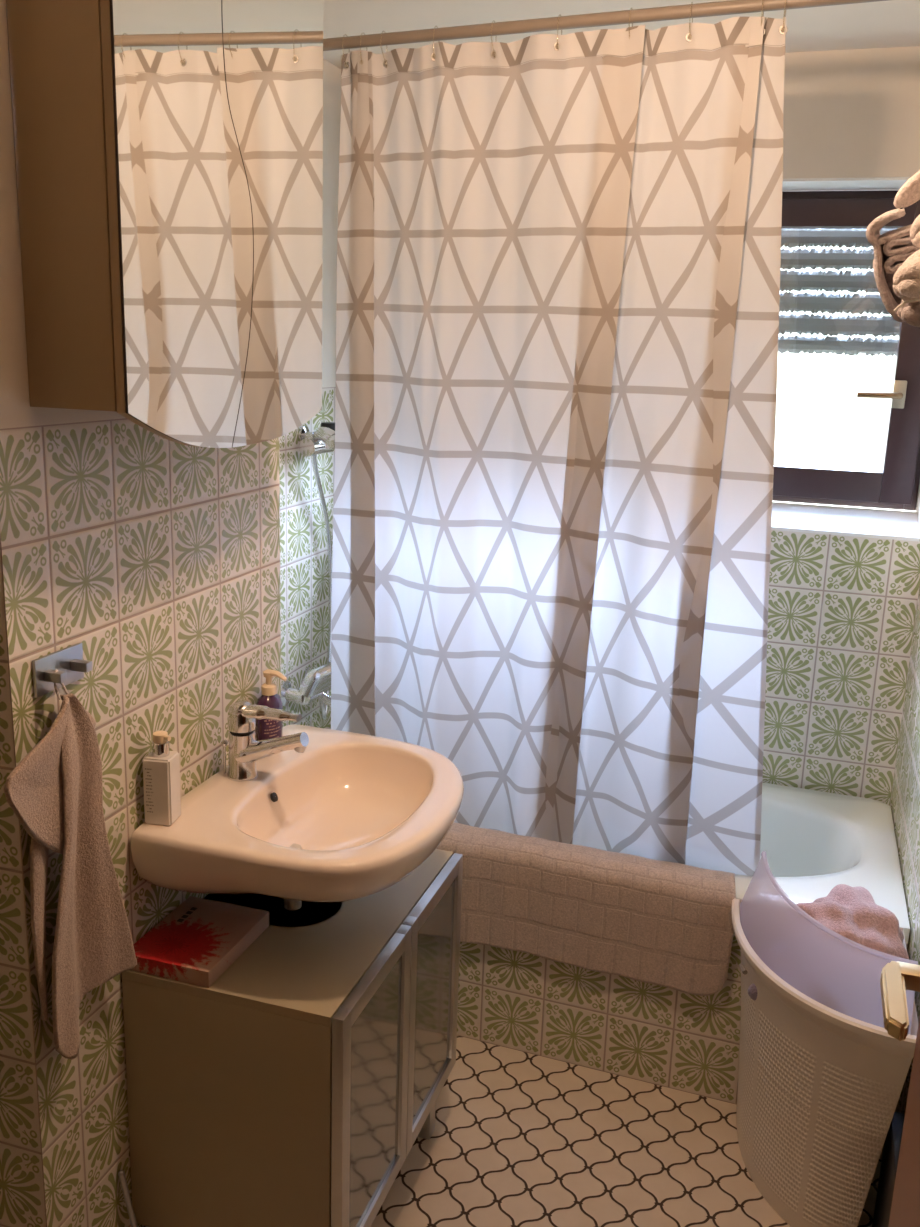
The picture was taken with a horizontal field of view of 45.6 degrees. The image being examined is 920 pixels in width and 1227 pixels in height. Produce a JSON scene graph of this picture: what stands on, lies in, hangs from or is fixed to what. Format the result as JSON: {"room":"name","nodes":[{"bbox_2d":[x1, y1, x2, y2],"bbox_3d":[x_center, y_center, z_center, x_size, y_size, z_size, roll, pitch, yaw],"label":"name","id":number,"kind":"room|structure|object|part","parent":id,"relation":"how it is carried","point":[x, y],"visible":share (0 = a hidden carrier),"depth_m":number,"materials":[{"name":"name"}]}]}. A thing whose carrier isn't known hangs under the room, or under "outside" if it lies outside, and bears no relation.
{"room":"bathroom","nodes":[
{"label":"bathroom","id":0,"kind":"room"},
{"bbox_2d":[0,0,280,1226],"bbox_3d":[-0.616,0.004,1.839,0.305,2.310,0.773,6,14,17],"label":"wall","id":1,"kind":"structure","parent":0,"point":[124,541],"depth_m":1.65,"materials":[{"name":"tile"}]},
{"bbox_2d":[32,643,92,697],"bbox_3d":[-0.544,0.079,1.517,0.034,0.052,0.102,6,14,17],"label":"towel hook","id":2,"kind":"object","parent":1,"relation":"attached to","point":[69,662],"visible":1,"depth_m":1.51,"materials":[{"name":"metal"}]},
{"bbox_2d":[4,669,136,1059],"bbox_3d":[-0.556,0.363,1.537,0.051,0.582,0.281,5,14,13],"label":"hand towel","id":3,"kind":"object","parent":2,"relation":"hanging from","point":[55,791],"visible":1,"depth_m":1.54,"materials":[{"name":"beige fabric"}]},
{"bbox_2d":[6,0,322,447],"bbox_3d":[-0.387,-0.638,1.583,0.147,0.778,0.576,6,14,17],"label":"upper cabinet","id":4,"kind":"object","parent":1,"relation":"attached to","point":[169,153],"visible":1,"depth_m":1.42,"materials":[{"name":"laminate"}]},
{"bbox_3d":[-0.364,-0.605,1.451,0.012,0.778,0.331,6,14,17],"label":"mirror door","id":5,"kind":"part","parent":4,"relation":"part of","materials":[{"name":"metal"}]},
{"bbox_2d":[110,0,252,447],"bbox_3d":[-0.356,-0.604,1.448,0.004,0.778,0.331,6,14,17],"label":"mirror glass","id":6,"kind":"object","parent":4,"relation":"attached to","point":[181,71],"depth_m":1.44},
{"bbox_2d":[221,0,322,446],"bbox_3d":[-0.280,-0.658,1.679,0.004,0.778,0.324,6,14,17],"label":"mirror glass","id":7,"kind":"object","parent":4,"relation":"attached to","point":[272,50],"depth_m":1.67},
{"bbox_2d":[130,724,463,909],"bbox_3d":[-0.232,0.508,1.967,0.454,0.415,0.570,6,14,17],"label":"washbasin","id":8,"kind":"object","parent":1,"relation":"attached to","point":[350,816],"visible":0.91,"depth_m":1.87,"materials":[{"name":"ceramic"}]},
{"bbox_2d":[142,730,180,825],"bbox_3d":[-0.477,0.261,1.753,0.045,0.150,0.045,4,14,7],"label":"lotion bottle","id":9,"kind":"object","parent":8,"relation":"on","point":[161,767],"visible":1,"depth_m":1.74,"materials":[{"name":"white plastic"}]},
{"bbox_2d":[221,700,308,781],"bbox_3d":[-0.346,0.228,1.934,0.166,0.140,0.054,6,14,17],"label":"mixer tap","id":10,"kind":"object","parent":8,"relation":"on","point":[244,750],"visible":1,"depth_m":1.92,"materials":[{"name":"silver metal"}]},
{"bbox_3d":[-0.421,0.257,1.961,0.013,0.066,0.013,6,14,17],"label":"pop rod","id":11,"kind":"part","parent":10,"relation":"part of","materials":[{"name":"silver metal"}]},
{"bbox_3d":[-0.344,0.184,1.923,0.136,0.050,0.049,6,14,17],"label":"lever","id":12,"kind":"part","parent":10,"relation":"part of","materials":[{"name":"silver metal"}]},
{"bbox_3d":[-0.331,0.238,1.931,0.133,0.076,0.049,6,14,17],"label":"spout","id":13,"kind":"part","parent":10,"relation":"part of","materials":[{"name":"silver metal"}]},
{"bbox_2d":[256,669,286,739],"bbox_3d":[-0.366,0.180,2.101,0.058,0.150,0.058,-5,15,-28],"label":"soap bottle","id":14,"kind":"object","parent":8,"relation":"on","point":[265,728],"visible":0.8,"depth_m":2.08,"materials":[{"name":"purple plastic"}]},
{"bbox_2d":[279,59,341,728],"bbox_3d":[-0.760,-0.013,1.889,0.001,2.310,2.810,6,14,17],"label":"wall","id":15,"kind":"structure","parent":0,"point":[304,583],"depth_m":2.94,"materials":[{"name":"tile"}]},
{"bbox_2d":[281,662,330,706],"bbox_3d":[-0.352,0.198,2.963,0.200,0.149,0.218,6,14,17],"label":"mixer tap","id":16,"kind":"object","parent":15,"relation":"attached to","point":[315,683],"visible":0.48,"depth_m":2.90,"materials":[{"name":"silver metal"}]},
{"bbox_3d":[-0.332,0.174,2.935,0.209,0.088,0.045,-5,15,-27],"label":"lever","id":17,"kind":"part","parent":16,"relation":"part of","materials":[{"name":"silver metal"}]},
{"bbox_3d":[-0.329,0.241,2.965,0.145,0.067,0.027,6,14,17],"label":"spout","id":18,"kind":"part","parent":16,"relation":"part of","materials":[{"name":"silver metal"}]},
{"bbox_2d":[298,422,334,719],"bbox_3d":[-0.371,-0.090,2.919,0.123,0.822,0.302,-2,14,-17],"label":"shower","id":19,"kind":"object","parent":15,"relation":"attached to","point":[321,440],"visible":0.78,"depth_m":2.86,"materials":[{"name":"silver metal"}]},
{"bbox_3d":[-0.342,-0.441,2.789,0.045,0.067,0.127,-7,16,-32],"label":"handle","id":20,"kind":"part","parent":19,"relation":"part of","materials":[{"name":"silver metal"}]},
{"bbox_3d":[-0.342,-0.482,2.872,0.048,0.036,0.048,6,14,17],"label":"adjusting knob","id":21,"kind":"part","parent":19,"relation":"part of","materials":[{"name":"black plastic"}]},
{"bbox_2d":[323,0,888,50],"bbox_3d":[0.240,-1.127,2.082,1.572,0.055,0.053,8,15,23],"label":"curtain rod","id":22,"kind":"object","parent":15,"relation":"attached to","point":[729,7],"visible":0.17,"depth_m":2.08,"materials":[{"name":"beige paint"}]},
{"bbox_2d":[323,0,919,68],"bbox_3d":[-0.035,-0.898,0.606,2.700,0.060,4.790,6,14,17],"label":"ceiling","id":23,"kind":"structure","parent":0,"point":[891,23],"depth_m":2.35,"materials":[{"name":"paint"}]},
{"bbox_2d":[371,1035,881,1226],"bbox_3d":[-0.115,1.406,1.156,2.700,0.060,4.770,6,14,17],"label":"floor","id":24,"kind":"structure","parent":0,"point":[518,1138],"depth_m":2.26,"materials":[{"name":"tile"}]},
{"bbox_2d":[118,1170,137,1226],"bbox_3d":[-0.536,1.055,1.831,0.064,0.278,0.011,4,14,10],"label":"rod","id":25,"kind":"object","parent":24,"relation":"on","point":[121,1173],"visible":1,"depth_m":1.81,"materials":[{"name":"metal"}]},
{"bbox_2d":[121,849,462,1226],"bbox_3d":[-0.277,0.831,2.044,0.385,0.629,0.596,6,14,17],"label":"vanity cabinet","id":26,"kind":"object","parent":24,"relation":"on","point":[295,1088],"visible":0.96,"depth_m":1.78,"materials":[{"name":"white laminate"}]},
{"bbox_2d":[130,896,268,987],"bbox_3d":[-0.434,0.541,1.820,0.154,0.028,0.202,6,14,17],"label":"book","id":27,"kind":"object","parent":26,"relation":"on","point":[200,939],"visible":0.84,"depth_m":1.79,"materials":[{"name":"red paper"}]},
{"bbox_3d":[-0.373,0.827,1.762,0.364,0.462,0.016,6,14,17],"label":"panel","id":28,"kind":"part","parent":26,"relation":"part of","materials":[{"name":"white laminate"}]},
{"bbox_3d":[-0.277,0.532,1.975,0.364,0.016,0.596,6,14,17],"label":"panel","id":29,"kind":"part","parent":26,"relation":"part of","materials":[{"name":"white laminate"}]},
{"bbox_3d":[-0.146,0.808,1.835,0.019,0.476,0.296,6,14,17],"label":"door","id":30,"kind":"part","parent":26,"relation":"part of","materials":[{"name":"metal"}]},
{"bbox_3d":[-0.145,0.808,1.835,0.005,0.416,0.236,6,14,17],"label":"glass pane","id":31,"kind":"part","parent":26,"relation":"part of","materials":[{"name":"grey"}]},
{"bbox_3d":[-0.073,1.023,2.295,0.036,0.150,0.036,6,14,17],"label":"leg","id":32,"kind":"part","parent":26,"relation":"part of","materials":[{"name":"metal"}]},
{"bbox_3d":[-0.055,0.744,2.112,0.019,0.476,0.296,6,14,17],"label":"door","id":33,"kind":"part","parent":26,"relation":"part of","materials":[{"name":"glass"}]},
{"bbox_3d":[-0.054,0.744,2.112,0.005,0.416,0.236,6,14,17],"label":"glass pane","id":34,"kind":"part","parent":26,"relation":"part of","materials":[{"name":"grey"}]},
{"bbox_2d":[457,782,909,1104],"bbox_3d":[0.266,0.723,2.822,1.561,0.507,0.711,6,14,17],"label":"bathtub","id":35,"kind":"object","parent":24,"relation":"on","point":[814,842],"visible":0.18,"depth_m":2.52,"materials":[{"name":"tile"}]},
{"bbox_2d":[436,822,735,995],"bbox_3d":[0.242,0.657,2.485,0.745,0.264,0.109,7,14,19],"label":"bath mat","id":36,"kind":"object","parent":35,"relation":"on","point":[667,924],"visible":0.85,"depth_m":2.42,"materials":[{"name":"fabric"}]},
{"bbox_2d":[732,851,917,1226],"bbox_3d":[0.666,0.838,2.109,0.336,0.646,0.409,6,14,17],"label":"laundry hamper","id":37,"kind":"object","parent":24,"relation":"on","point":[821,1077],"visible":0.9,"depth_m":2.00,"materials":[{"name":"beige plastic"}]},
{"bbox_3d":[0.642,0.598,2.042,0.135,0.142,0.485,-3,15,-20],"label":"lid","id":38,"kind":"part","parent":37,"relation":"part of","materials":[{"name":"plastic"}]},
{"bbox_2d":[796,884,908,958],"bbox_3d":[0.743,0.619,2.088,0.205,0.159,0.238,1,14,-5],"label":"garment","id":39,"kind":"object","parent":37,"relation":"in","point":[850,912],"visible":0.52,"depth_m":2.03,"materials":[{"name":"pink fabric"}]},
{"bbox_2d":[872,1112,904,1226],"bbox_3d":[0.751,1.081,1.898,0.030,0.277,0.315,6,14,17],"label":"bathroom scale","id":40,"kind":"object","parent":24,"relation":"on","point":[892,1142],"visible":0.46,"depth_m":1.95,"materials":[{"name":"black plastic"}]},
{"bbox_2d":[880,961,919,1226],"bbox_3d":[0.333,0.469,0.715,0.090,1.982,0.828,6,14,17],"label":"door","id":41,"kind":"structure","parent":24,"relation":"on","point":[896,976],"depth_m":1.03,"materials":[{"name":"brown wood"}]},
{"bbox_3d":[0.404,0.348,0.982,0.047,0.017,0.111,6,14,17],"label":"handle","id":42,"kind":"part","parent":41,"relation":"part of","materials":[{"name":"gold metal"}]},
{"bbox_2d":[748,984,756,1000],"bbox_3d":[0.691,0.735,2.137,0.260,0.188,0.247,-2,14,-15],"label":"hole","id":43,"kind":"object","parent":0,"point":[752,990],"visible":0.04,"depth_m":2.12,"materials":[{"name":"purple fabric"}]},
{"bbox_2d":[762,46,919,805],"bbox_3d":[0.437,-0.253,3.040,1.765,2.510,0.224,6,14,17],"label":"wall","id":44,"kind":"structure","parent":0,"point":[842,609],"depth_m":2.79,"materials":[{"name":"tile"}]},
{"bbox_2d":[771,502,919,541],"bbox_3d":[0.501,-0.291,2.970,1.381,0.053,0.158,6,14,17],"label":"windowsill","id":45,"kind":"structure","parent":44,"relation":"attached to","point":[807,518],"depth_m":2.81,"materials":[{"name":"white stone"}]},
{"bbox_2d":[773,190,919,510],"bbox_3d":[0.540,-0.716,2.942,1.374,0.789,0.143,6,14,17],"label":"window","id":46,"kind":"structure","parent":44,"relation":"in","point":[896,486],"depth_m":2.80,"materials":[{"name":"brown wood"}]},
{"bbox_2d":[778,229,899,356],"bbox_3d":[0.579,-0.728,3.045,1.420,0.820,0.027,6,14,17],"label":"roller shutter","id":47,"kind":"object","parent":46,"relation":"attached to","point":[797,259],"visible":0.19,"depth_m":2.88,"materials":[{"name":"plastic"}]},
{"bbox_3d":[1.060,-0.551,2.764,0.110,0.017,0.058,6,14,17],"label":"handle","id":48,"kind":"part","parent":46,"relation":"part of","materials":[{"name":"brown metal"}]},
{"bbox_3d":[1.115,-0.556,2.781,0.032,0.070,0.012,6,14,17],"label":"handle plate","id":49,"kind":"part","parent":46,"relation":"part of","materials":[{"name":"metal"}]},
{"bbox_2d":[782,177,910,189],"bbox_3d":[0.529,-1.087,2.781,1.381,0.007,0.139,6,14,17],"label":"trim","id":50,"kind":"structure","parent":44,"relation":"attached to","point":[890,182],"depth_m":2.64,"materials":[{"name":"white paint"}]},
{"bbox_2d":[882,585,919,1154],"bbox_3d":[0.730,0.146,1.438,0.001,2.310,2.810,6,14,17],"label":"wall","id":51,"kind":"structure","parent":0,"point":[905,795],"depth_m":2.49,"materials":[{"name":"tile"}]},
{"bbox_3d":[0.673,-0.408,1.312,0.150,0.171,0.192,6,14,17],"label":"towel rail","id":52,"kind":"object","parent":51,"relation":"attached to","visible":0},
{"bbox_2d":[866,208,919,321],"bbox_3d":[0.563,-0.433,1.357,0.124,0.142,0.100,6,14,17],"label":"folded towel","id":53,"kind":"object","parent":52,"relation":"hanging from","point":[891,248],"visible":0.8,"depth_m":1.32,"materials":[{"name":"brown fabric"}]},
{"bbox_2d":[894,170,919,207],"bbox_3d":[0.578,-0.537,1.303,0.105,0.104,0.028,6,14,17],"label":"rolled towel","id":54,"kind":"object","parent":53,"relation":"on","point":[908,194],"visible":1,"depth_m":1.31,"materials":[{"name":"beige fabric"}]},
{"bbox_2d":[893,249,919,302],"bbox_3d":[0.577,-0.415,1.270,0.136,0.107,0.059,4,14,9],"label":"towel","id":55,"kind":"object","parent":52,"relation":"hanging from","point":[906,280],"visible":1,"depth_m":1.27,"materials":[{"name":"beige fabric"}]},
{"bbox_2d":[910,215,919,247],"bbox_3d":[0.578,-0.478,1.265,0.102,0.109,0.050,6,14,17],"label":"towel","id":56,"kind":"object","parent":55,"relation":"on","point":[915,228],"visible":1,"depth_m":1.27,"materials":[{"name":"beige fabric"}]},
{"bbox_2d":[897,300,919,326],"bbox_3d":[0.586,-0.368,1.303,0.121,0.056,0.048,6,14,17],"label":"rolled towel","id":57,"kind":"object","parent":52,"relation":"on","point":[909,313],"visible":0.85,"depth_m":1.30,"materials":[{"name":"beige fabric"}]},
{"bbox_2d":[894,299,919,311],"bbox_3d":[0.538,-0.363,1.285,0.052,0.020,0.006,7,15,20],"label":"cord","id":58,"kind":"object","parent":57,"relation":"attached to","point":[907,301],"visible":1,"depth_m":1.29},
{"bbox_3d":[-0.200,-1.171,2.274,0.008,0.063,0.037,6,14,17],"label":"curtain ring","id":59,"kind":"object","parent":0,"visible":0},
{"bbox_2d":[331,17,787,875],"bbox_3d":[0.180,-0.240,2.352,1.052,1.818,0.148,7,15,20],"label":"shower curtain","id":60,"kind":"object","parent":59,"relation":"hanging from","point":[559,256],"visible":0.93,"depth_m":2.29,"materials":[{"name":"white fabric"}]}
]}

